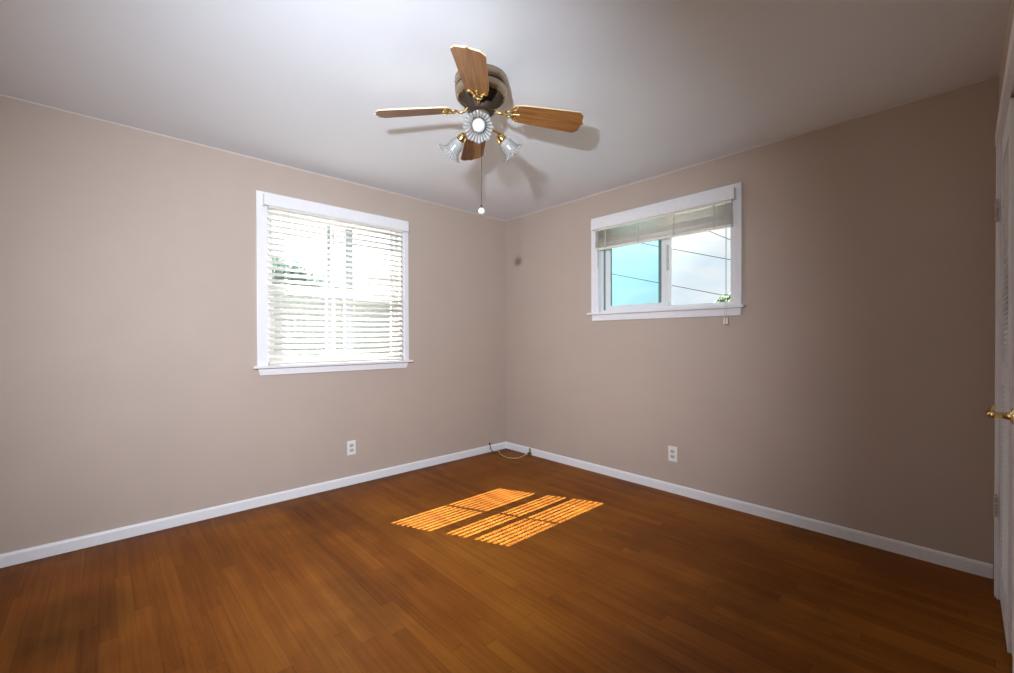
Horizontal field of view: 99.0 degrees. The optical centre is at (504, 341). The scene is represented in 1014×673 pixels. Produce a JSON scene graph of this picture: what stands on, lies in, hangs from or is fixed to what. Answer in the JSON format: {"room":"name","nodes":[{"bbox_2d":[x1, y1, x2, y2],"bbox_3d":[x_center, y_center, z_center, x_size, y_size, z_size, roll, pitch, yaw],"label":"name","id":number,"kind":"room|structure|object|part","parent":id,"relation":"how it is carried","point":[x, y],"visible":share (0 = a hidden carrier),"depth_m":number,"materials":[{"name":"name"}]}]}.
{"room":"empty bedroom","nodes":[
{"label":"empty bedroom","id":0,"kind":"room"},
{"bbox_2d":[0,96,505,553],"bbox_3d":[-1.314,-0.067,3.526,3.770,2.440,0.150,0,1,-43],"label":"wall","id":1,"kind":"structure","parent":0,"point":[131,393],"depth_m":2.72,"materials":[{"name":"beige paint"}]},
{"bbox_2d":[0,442,505,567],"bbox_3d":[-1.311,1.120,3.423,3.620,0.068,0.013,0,1,-43],"label":"baseboard","id":2,"kind":"structure","parent":1,"relation":"attached to","point":[68,545],"depth_m":2.83,"materials":[{"name":"white paint"}]},
{"bbox_2d":[252,190,412,374],"bbox_3d":[-1.330,-0.412,3.461,1.250,1.292,0.173,0,1,-43],"label":"window","id":3,"kind":"structure","parent":1,"relation":"in","point":[262,215],"depth_m":3.30,"materials":[{"name":"white paint"}]},
{"bbox_3d":[-1.373,-0.675,3.510,1.014,0.586,0.026,0,1,-43],"label":"sash","id":4,"kind":"part","parent":3,"relation":"part of","materials":[{"name":"white plastic"}]},
{"bbox_3d":[-1.350,-0.142,3.491,1.014,0.567,0.028,0,1,-43],"label":"sash","id":5,"kind":"part","parent":3,"relation":"part of","materials":[{"name":"white plastic"}]},
{"bbox_3d":[-1.304,0.175,3.438,1.250,0.018,0.100,0,1,-43],"label":"sill","id":6,"kind":"part","parent":3,"relation":"part of","materials":[{"name":"white paint"}]},
{"bbox_3d":[-1.361,-0.414,3.500,1.066,1.159,0.073,0,1,-43],"label":"frame","id":7,"kind":"part","parent":3,"relation":"part of","materials":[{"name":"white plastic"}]},
{"bbox_2d":[262,193,408,364],"bbox_3d":[-1.276,-0.437,3.417,1.135,1.197,0.068,0,1,-43],"label":"window blind","id":8,"kind":"object","parent":3,"relation":"attached to","point":[273,202],"visible":1,"depth_m":3.35,"materials":[{"name":"white paint"}]},
{"bbox_3d":[-1.575,-0.398,3.151,0.014,1.092,0.049,0,1,-43],"label":"ladder cord","id":9,"kind":"part","parent":8,"relation":"part of","materials":[{"name":"white fabric"}]},
{"bbox_3d":[-1.284,0.153,3.423,1.054,0.018,0.048,0,1,-43],"label":"rail","id":10,"kind":"part","parent":8,"relation":"part of","materials":[{"name":"white plastic"}]},
{"bbox_3d":[-1.293,-0.400,3.413,0.014,1.092,0.049,0,1,-43],"label":"ladder cord","id":11,"kind":"part","parent":8,"relation":"part of","materials":[{"name":"white fabric"}]},
{"bbox_2d":[347,440,355,455],"bbox_3d":[-1.238,0.856,3.492,0.070,0.115,0.009,0,1,-43],"label":"wall outlet","id":12,"kind":"object","parent":1,"relation":"attached to","point":[351,445],"visible":1,"depth_m":3.49,"materials":[{"name":"white plastic"}]},
{"bbox_2d":[0,0,1008,220],"bbox_3d":[0.090,-1.340,1.912,3.890,0.120,4.420,0,1,-43],"label":"ceiling","id":13,"kind":"structure","parent":0,"point":[659,87],"depth_m":2.05,"materials":[{"name":"white paint"}]},
{"bbox_2d":[374,45,583,214],"bbox_3d":[-0.140,-0.951,2.135,0.784,0.660,0.828,0,1,43],"label":"ceiling fan","id":14,"kind":"object","parent":13,"relation":"hanging from","point":[480,86],"visible":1,"depth_m":2.08,"materials":[{"name":"brown wood"}]},
{"bbox_3d":[-0.448,-1.109,2.091,0.364,0.006,0.140,-5,15,-3],"label":"fan blade","id":15,"kind":"part","parent":14,"relation":"part of","materials":[{"name":"brown wood"}]},
{"bbox_3d":[-0.249,-0.991,2.191,0.060,0.066,0.069,0,1,-43],"label":"bulb","id":16,"kind":"part","parent":14,"relation":"part of","materials":[{"name":"glass"}]},
{"bbox_3d":[-0.132,-1.108,1.778,0.140,0.007,0.364,14,6,2],"label":"fan blade","id":17,"kind":"part","parent":14,"relation":"part of","materials":[{"name":"brown wood"}]},
{"bbox_3d":[-0.172,-1.112,2.439,0.140,0.006,0.364,-14,-2,-11],"label":"fan blade","id":18,"kind":"part","parent":14,"relation":"part of","materials":[{"name":"brown wood"}]},
{"bbox_3d":[-0.118,-0.980,1.960,0.063,0.064,0.064,0,1,-43],"label":"bulb","id":19,"kind":"part","parent":14,"relation":"part of","materials":[{"name":"white glass"}]},
{"bbox_3d":[-0.115,-0.824,2.113,0.014,0.342,0.014,0,1,-43],"label":"pull chain","id":20,"kind":"part","parent":14,"relation":"part of","materials":[{"name":"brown metal"}]},
{"bbox_3d":[-0.116,-1.152,2.111,0.219,0.078,0.219,0,1,-43],"label":"motor","id":21,"kind":"part","parent":14,"relation":"part of","materials":[{"name":"brown metal"}]},
{"bbox_3d":[0.015,-0.985,2.182,0.069,0.066,0.059,0,1,-43],"label":"bulb","id":22,"kind":"part","parent":14,"relation":"part of","materials":[{"name":"glass"}]},
{"bbox_3d":[0.215,-1.111,2.153,0.364,0.006,0.140,5,-14,-7],"label":"fan blade","id":23,"kind":"part","parent":14,"relation":"part of","materials":[{"name":"brown wood"}]},
{"bbox_2d":[0,448,1011,672],"bbox_3d":[0.097,1.220,1.928,3.890,0.120,4.420,0,1,-43],"label":"floor","id":24,"kind":"structure","parent":0,"point":[490,562],"depth_m":1.98,"materials":[{"name":"brown wood"}]},
{"bbox_2d":[505,77,998,577],"bbox_3d":[1.295,-0.072,3.375,0.150,2.440,3.620,0,1,-43],"label":"wall","id":25,"kind":"structure","parent":0,"point":[853,385],"depth_m":2.61,"materials":[{"name":"beige paint"}]},
{"bbox_2d":[0,74,998,221],"bbox_3d":[-0.135,-1.276,2.133,3.620,0.010,3.490,0,1,-43],"label":"trim","id":26,"kind":"structure","parent":25,"relation":"attached to","point":[994,76],"depth_m":2.76,"materials":[{"name":"white wood"}]},
{"bbox_2d":[587,182,745,320],"bbox_3d":[1.214,-0.628,3.403,0.173,0.896,1.274,0,1,-43],"label":"window","id":27,"kind":"structure","parent":25,"relation":"in","point":[602,309],"depth_m":3.38,"materials":[{"name":"white paint"}]},
{"bbox_3d":[1.083,-0.627,3.582,0.028,0.708,0.574,0,1,-43],"label":"sliding sash","id":28,"kind":"part","parent":27,"relation":"part of","materials":[{"name":"clear glass"}]},
{"bbox_2d":[591,187,736,323],"bbox_3d":[1.158,-0.581,3.345,0.052,0.921,1.161,0,1,-43],"label":"window blind","id":29,"kind":"object","parent":27,"relation":"attached to","point":[711,211],"visible":1,"depth_m":3.24,"materials":[{"name":"white paint"}]},
{"bbox_3d":[1.056,-0.871,3.434,0.008,0.163,0.016,0,1,-43],"label":"ladder cord","id":30,"kind":"part","parent":29,"relation":"part of","materials":[{"name":"white fabric"}]},
{"bbox_3d":[1.167,-0.793,3.346,0.036,0.020,1.108,0,1,-43],"label":"rail","id":31,"kind":"part","parent":29,"relation":"part of","materials":[{"name":"white plastic"}]},
{"bbox_3d":[1.453,-0.869,3.006,0.008,0.163,0.016,0,1,-43],"label":"ladder cord","id":32,"kind":"part","parent":29,"relation":"part of","materials":[{"name":"white fabric"}]},
{"bbox_3d":[1.506,-0.563,2.948,0.007,0.795,0.017,0,0,-32],"label":"lift cord","id":33,"kind":"part","parent":29,"relation":"part of","materials":[{"name":"white fabric"}]},
{"bbox_3d":[1.185,-0.241,3.377,0.090,0.018,1.274,0,1,-43],"label":"sill","id":34,"kind":"part","parent":27,"relation":"part of","materials":[{"name":"white paint"}]},
{"bbox_3d":[1.248,-0.631,3.431,0.085,0.760,1.092,0,1,-43],"label":"frame","id":35,"kind":"part","parent":27,"relation":"part of","materials":[{"name":"white plastic"}]},
{"bbox_3d":[1.450,-0.626,3.237,0.024,0.708,0.490,0,1,-43],"label":"fixed sash","id":36,"kind":"part","parent":27,"relation":"part of","materials":[{"name":"clear glass"}]},
{"bbox_2d":[668,446,676,461],"bbox_3d":[1.274,0.853,3.289,0.009,0.115,0.070,0,1,-43],"label":"wall outlet","id":37,"kind":"object","parent":25,"relation":"attached to","point":[672,451],"visible":1,"depth_m":3.29,"materials":[{"name":"white plastic"}]},
{"bbox_2d":[506,442,992,578],"bbox_3d":[1.194,1.114,3.374,0.013,0.068,3.465,0,1,-43],"label":"baseboard","id":38,"kind":"structure","parent":25,"relation":"attached to","point":[972,566],"depth_m":2.70,"materials":[{"name":"white paint"}]},
{"bbox_2d":[999,0,1013,104],"bbox_3d":[1.107,-0.056,0.805,3.621,2.440,0.120,0,1,-43],"label":"wall","id":39,"kind":"structure","parent":0,"point":[1010,14],"depth_m":1.73,"materials":[{"name":"beige paint"}]},
{"bbox_2d":[986,310,1013,649],"bbox_3d":[1.662,0.128,1.425,0.490,2.038,0.103,0,1,-43],"label":"door","id":40,"kind":"structure","parent":39,"relation":"in","point":[990,412],"depth_m":1.56,"materials":[{"name":"white paint"}]},
{"bbox_3d":[1.755,0.256,1.534,0.152,0.064,0.070,0,1,-43],"label":"handle","id":41,"kind":"part","parent":40,"relation":"part of","materials":[{"name":"gold metal"}]},
{"bbox_3d":[1.685,0.128,1.399,0.490,2.038,0.030,0,1,-43],"label":"frame","id":42,"kind":"part","parent":40,"relation":"part of","materials":[{"name":"white paint"}]},
{"bbox_2d":[993,97,1013,653],"bbox_3d":[2.045,0.125,1.766,0.529,2.038,0.054,0,1,-43],"label":"door","id":43,"kind":"structure","parent":39,"relation":"in","point":[1007,246],"depth_m":1.69,"materials":[{"name":"white paint"}]},
{"bbox_3d":[2.038,0.098,1.747,0.384,1.777,0.024,0,1,-43],"label":"louver panel","id":44,"kind":"part","parent":43,"relation":"part of","materials":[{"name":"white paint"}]},
{"bbox_3d":[2.038,0.125,1.746,0.492,2.038,0.030,0,1,-43],"label":"frame","id":45,"kind":"part","parent":43,"relation":"part of","materials":[{"name":"white paint"}]},
{"bbox_2d":[994,15,1013,672],"bbox_3d":[1.882,0.104,1.550,1.129,2.108,0.148,0,1,-43],"label":"trim","id":46,"kind":"structure","parent":39,"relation":"attached to","point":[1007,92],"depth_m":1.93,"materials":[{"name":"white paint"}]},
{"label":"outside","id":47,"kind":"structure","parent":0,"visible":0},
{"bbox_3d":[-0.607,1.469,16.360,65.000,0.100,42.000,0,1,-43],"label":"ground","id":48,"kind":"structure","parent":47,"visible":0},
{"bbox_2d":[272,258,353,299],"bbox_3d":[-5.783,-0.406,11.480,3.737,3.746,1.526,0,0,-38],"label":"tree","id":49,"kind":"object","parent":48,"relation":"on","point":[273,259],"visible":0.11,"depth_m":11.31,"materials":[{"name":"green plant"}]},
{"bbox_2d":[273,295,388,355],"bbox_3d":[-3.975,0.215,10.491,16.095,2.500,0.060,0,1,-43],"label":"fence","id":50,"kind":"object","parent":48,"relation":"on","point":[282,296],"visible":0.1,"depth_m":10.15,"materials":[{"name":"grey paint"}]},
{"bbox_3d":[-4.003,0.170,10.451,16.000,1.690,0.040,0,1,-43],"label":"fence rail","id":51,"kind":"part","parent":50,"relation":"part of","materials":[{"name":"grey paint"}]},
{"bbox_2d":[325,225,352,354],"bbox_3d":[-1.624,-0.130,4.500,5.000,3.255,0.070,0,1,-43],"label":"window frame","id":52,"kind":"structure","parent":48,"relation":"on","point":[326,226],"depth_m":4.45,"materials":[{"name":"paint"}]},
{"bbox_3d":[-1.767,-0.116,4.367,0.070,3.230,0.070,0,1,-43],"label":"post","id":53,"kind":"part","parent":52,"relation":"part of","materials":[{"name":"white paint"}]},
{"bbox_3d":[-1.628,-0.117,4.497,0.080,3.230,0.070,0,1,-43],"label":"post","id":54,"kind":"part","parent":52,"relation":"part of","materials":[{"name":"white paint"}]},
{"bbox_2d":[714,293,729,302],"bbox_3d":[4.276,0.238,7.857,0.804,2.457,1.018,0,1,-43],"label":"tree","id":55,"kind":"object","parent":48,"relation":"on","point":[723,297],"visible":0.04,"depth_m":7.88,"materials":[{"name":"green plant"}]},
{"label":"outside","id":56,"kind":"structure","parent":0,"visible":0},
{"bbox_2d":[641,243,729,259],"bbox_3d":[3.828,-2.796,12.273,0.016,4.015,12.105,0,1,-43],"label":"power line","id":57,"kind":"object","parent":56,"point":[641,243],"visible":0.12,"depth_m":11.18,"materials":[{"name":"black metal"}]},
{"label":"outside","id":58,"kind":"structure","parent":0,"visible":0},
{"bbox_2d":[613,274,720,294],"bbox_3d":[3.198,-2.029,12.960,0.016,3.175,11.444,0,1,-43],"label":"power line","id":59,"kind":"object","parent":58,"point":[613,274],"visible":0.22,"depth_m":11.52,"materials":[{"name":"black metal"}]}
]}

